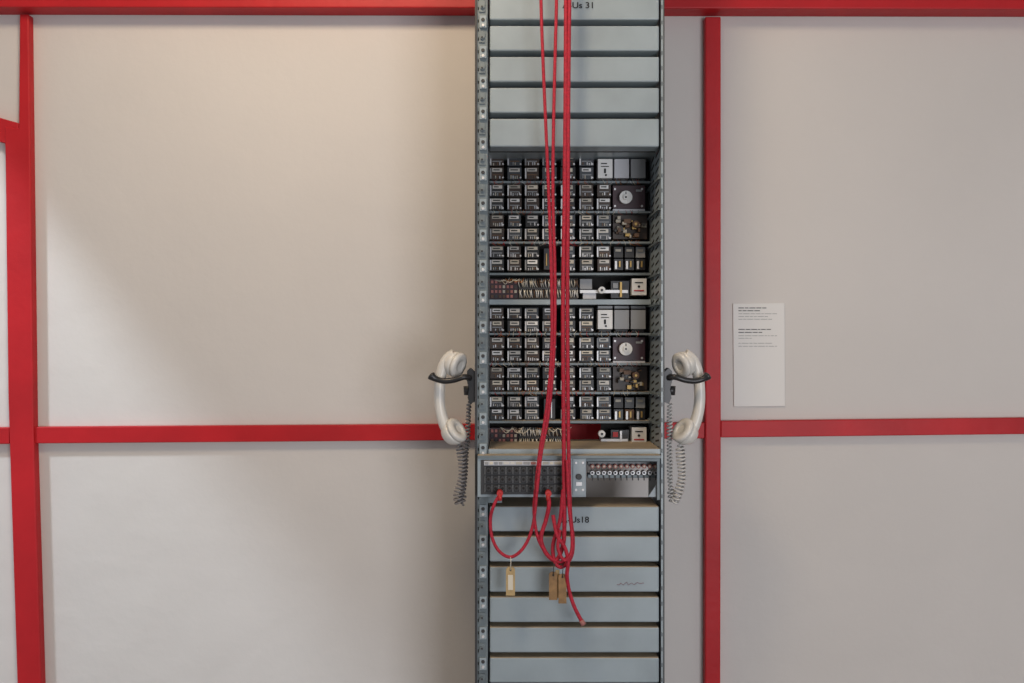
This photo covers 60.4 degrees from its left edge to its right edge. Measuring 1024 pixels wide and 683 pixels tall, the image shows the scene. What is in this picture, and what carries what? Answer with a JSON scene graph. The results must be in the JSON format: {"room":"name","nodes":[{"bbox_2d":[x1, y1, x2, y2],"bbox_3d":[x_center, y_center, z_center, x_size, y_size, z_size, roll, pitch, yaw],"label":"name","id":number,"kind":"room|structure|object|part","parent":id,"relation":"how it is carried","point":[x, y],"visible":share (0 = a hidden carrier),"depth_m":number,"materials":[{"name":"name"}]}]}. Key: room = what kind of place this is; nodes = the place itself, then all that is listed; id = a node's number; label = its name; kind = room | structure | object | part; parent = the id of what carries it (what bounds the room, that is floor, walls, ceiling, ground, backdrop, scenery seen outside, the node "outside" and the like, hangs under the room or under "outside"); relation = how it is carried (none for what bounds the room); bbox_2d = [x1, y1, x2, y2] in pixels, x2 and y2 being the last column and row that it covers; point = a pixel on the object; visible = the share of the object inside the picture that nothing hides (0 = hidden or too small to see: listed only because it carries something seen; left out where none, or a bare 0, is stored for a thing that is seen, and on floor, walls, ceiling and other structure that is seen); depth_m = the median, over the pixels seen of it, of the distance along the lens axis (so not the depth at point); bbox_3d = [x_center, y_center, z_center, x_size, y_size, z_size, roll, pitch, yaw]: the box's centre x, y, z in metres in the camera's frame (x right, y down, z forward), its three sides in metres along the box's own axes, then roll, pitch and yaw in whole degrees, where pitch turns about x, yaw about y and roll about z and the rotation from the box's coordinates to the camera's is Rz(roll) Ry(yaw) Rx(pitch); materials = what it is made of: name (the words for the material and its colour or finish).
{"room":"museum exhibition room","nodes":[
{"label":"museum exhibition room","id":0,"kind":"room"},
{"bbox_2d":[0,15,1023,682],"bbox_3d":[0.425,-0.050,2.260,4.350,3.000,0.120,0,0,0],"label":"wall","id":1,"kind":"structure","parent":0,"point":[241,219],"depth_m":2.20,"materials":[{"name":"paint"}]},
{"bbox_2d":[0,427,9,443],"bbox_3d":[-1.464,0.236,2.191,0.434,0.046,0.018,0,0,0],"label":"trim","id":2,"kind":"structure","parent":1,"relation":"attached to","point":[4,431],"depth_m":2.18,"materials":[{"name":"red paint"}]},
{"bbox_2d":[0,118,18,142],"bbox_3d":[-1.450,-0.577,2.189,0.456,0.190,0.022,0,0,0],"label":"trim","id":3,"kind":"structure","parent":1,"relation":"attached to","point":[4,123],"depth_m":2.18,"materials":[{"name":"red paint"}]},
{"bbox_2d":[5,14,45,682],"bbox_3d":[-1.203,0.320,2.188,0.106,2.259,0.024,0,0,0],"label":"trim","id":4,"kind":"structure","parent":1,"relation":"attached to","point":[19,142],"depth_m":2.18,"materials":[{"name":"red paint"}]},
{"bbox_2d":[35,422,704,442],"bbox_3d":[-0.353,0.227,2.191,1.664,0.052,0.018,0,0,0],"label":"trim","id":5,"kind":"structure","parent":1,"relation":"attached to","point":[320,432],"depth_m":2.18,"materials":[{"name":"red paint"}]},
{"bbox_2d":[0,0,1023,16],"bbox_3d":[0.378,-0.847,2.172,4.061,0.078,0.055,0,0,0],"label":"trim","id":6,"kind":"structure","parent":1,"relation":"attached to","point":[838,8],"depth_m":2.15,"materials":[{"name":"red paint"}]},
{"bbox_2d":[703,17,720,682],"bbox_3d":[0.497,0.323,2.188,0.040,2.252,0.024,0,0,0],"label":"trim","id":7,"kind":"structure","parent":1,"relation":"attached to","point":[711,25],"depth_m":2.18,"materials":[{"name":"red paint"}]},
{"bbox_2d":[733,303,784,405],"bbox_3d":[0.616,0.033,2.197,0.130,0.258,0.004,0,0,0],"label":"label","id":8,"kind":"object","parent":1,"relation":"attached to","point":[758,328],"visible":1,"depth_m":2.20,"materials":[{"name":"white paper"}]},
{"bbox_2d":[738,310,776,346],"bbox_3d":[0.613,-0.036,2.196,0.096,0.097,0.001,0,0,0],"label":"print","id":9,"kind":"object","parent":8,"relation":"attached to","point":[756,328],"depth_m":2.20,"materials":[{"name":"grey"}]},
{"bbox_2d":[721,417,1023,436],"bbox_3d":[1.459,0.208,2.191,1.882,0.061,0.018,0,0,0],"label":"trim","id":10,"kind":"structure","parent":1,"relation":"attached to","point":[999,425],"depth_m":2.18,"materials":[{"name":"red paint"}]},
{"bbox_3d":[0.425,1.500,-0.040,4.590,0.100,4.720,0,0,0],"label":"floor","id":11,"kind":"structure","parent":0,"visible":0},
{"bbox_2d":[475,0,663,682],"bbox_3d":[0.128,0.075,1.957,0.415,2.750,0.226,0,0,0],"label":"rack","id":12,"kind":"object","parent":11,"relation":"on","point":[616,273],"visible":0.89,"depth_m":1.88,"materials":[{"name":"grey metal"}]},
{"bbox_2d":[428,349,474,505],"bbox_3d":[-0.131,0.186,1.902,0.107,0.340,0.087,0,0,0],"label":"telephone handset","id":13,"kind":"object","parent":12,"relation":"attached to","point":[452,363],"visible":1,"depth_m":1.89,"materials":[{"name":"white"}]},
{"bbox_3d":[-0.107,0.243,1.904,0.042,0.227,0.027,0,0,-32],"label":"coiled cord","id":14,"kind":"part","parent":13,"relation":"part of","materials":[{"name":"grey plastic"}]},
{"bbox_2d":[489,0,585,625],"bbox_3d":[0.052,-0.347,1.832,0.202,1.874,0.066,0,0,0],"label":"bundle","id":15,"kind":"object","parent":12,"relation":"attached to","point":[558,583],"visible":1,"depth_m":1.82,"materials":[{"name":"red"}]},
{"bbox_3d":[0.029,-0.417,1.827,0.153,1.735,0.043,0,0,-12],"label":"cord","id":16,"kind":"part","parent":15,"relation":"part of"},
{"bbox_3d":[0.080,-0.412,1.841,0.076,1.745,0.044,0,0,0],"label":"cord","id":17,"kind":"part","parent":15,"relation":"part of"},
{"bbox_3d":[0.087,-0.413,1.840,0.063,1.742,0.049,0,0,0],"label":"cord","id":18,"kind":"part","parent":15,"relation":"part of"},
{"bbox_3d":[0.106,-0.406,1.840,0.050,1.756,0.048,0,0,0],"label":"cord","id":19,"kind":"part","parent":15,"relation":"part of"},
{"bbox_3d":[0.109,0.348,1.810,0.037,0.208,0.018,0,0,0],"label":"cord","id":20,"kind":"part","parent":15,"relation":"part of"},
{"bbox_3d":[0.115,0.470,1.818,0.068,0.226,0.024,0,0,0],"label":"cord","id":21,"kind":"part","parent":15,"relation":"part of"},
{"bbox_3d":[0.126,0.293,1.954,0.397,0.107,0.221,0,0,0],"label":"jack panel","id":22,"kind":"part","parent":12,"relation":"part of","materials":[{"name":"grey metal"}]},
{"bbox_3d":[0.140,-0.099,1.974,0.392,0.706,0.189,0,0,0],"label":"interior frame","id":23,"kind":"part","parent":12,"relation":"part of","materials":[{"name":"black"}]},
{"bbox_2d":[664,349,710,503],"bbox_3d":[0.381,0.184,1.902,0.114,0.335,0.088,0,0,0],"label":"telephone handset","id":24,"kind":"object","parent":12,"relation":"attached to","point":[684,364],"visible":1,"depth_m":1.89,"materials":[{"name":"white"}]},
{"bbox_3d":[0.354,0.240,1.904,0.045,0.222,0.025,0,0,27],"label":"coiled cord","id":25,"kind":"part","parent":24,"relation":"part of","materials":[{"name":"grey plastic"}]}
]}

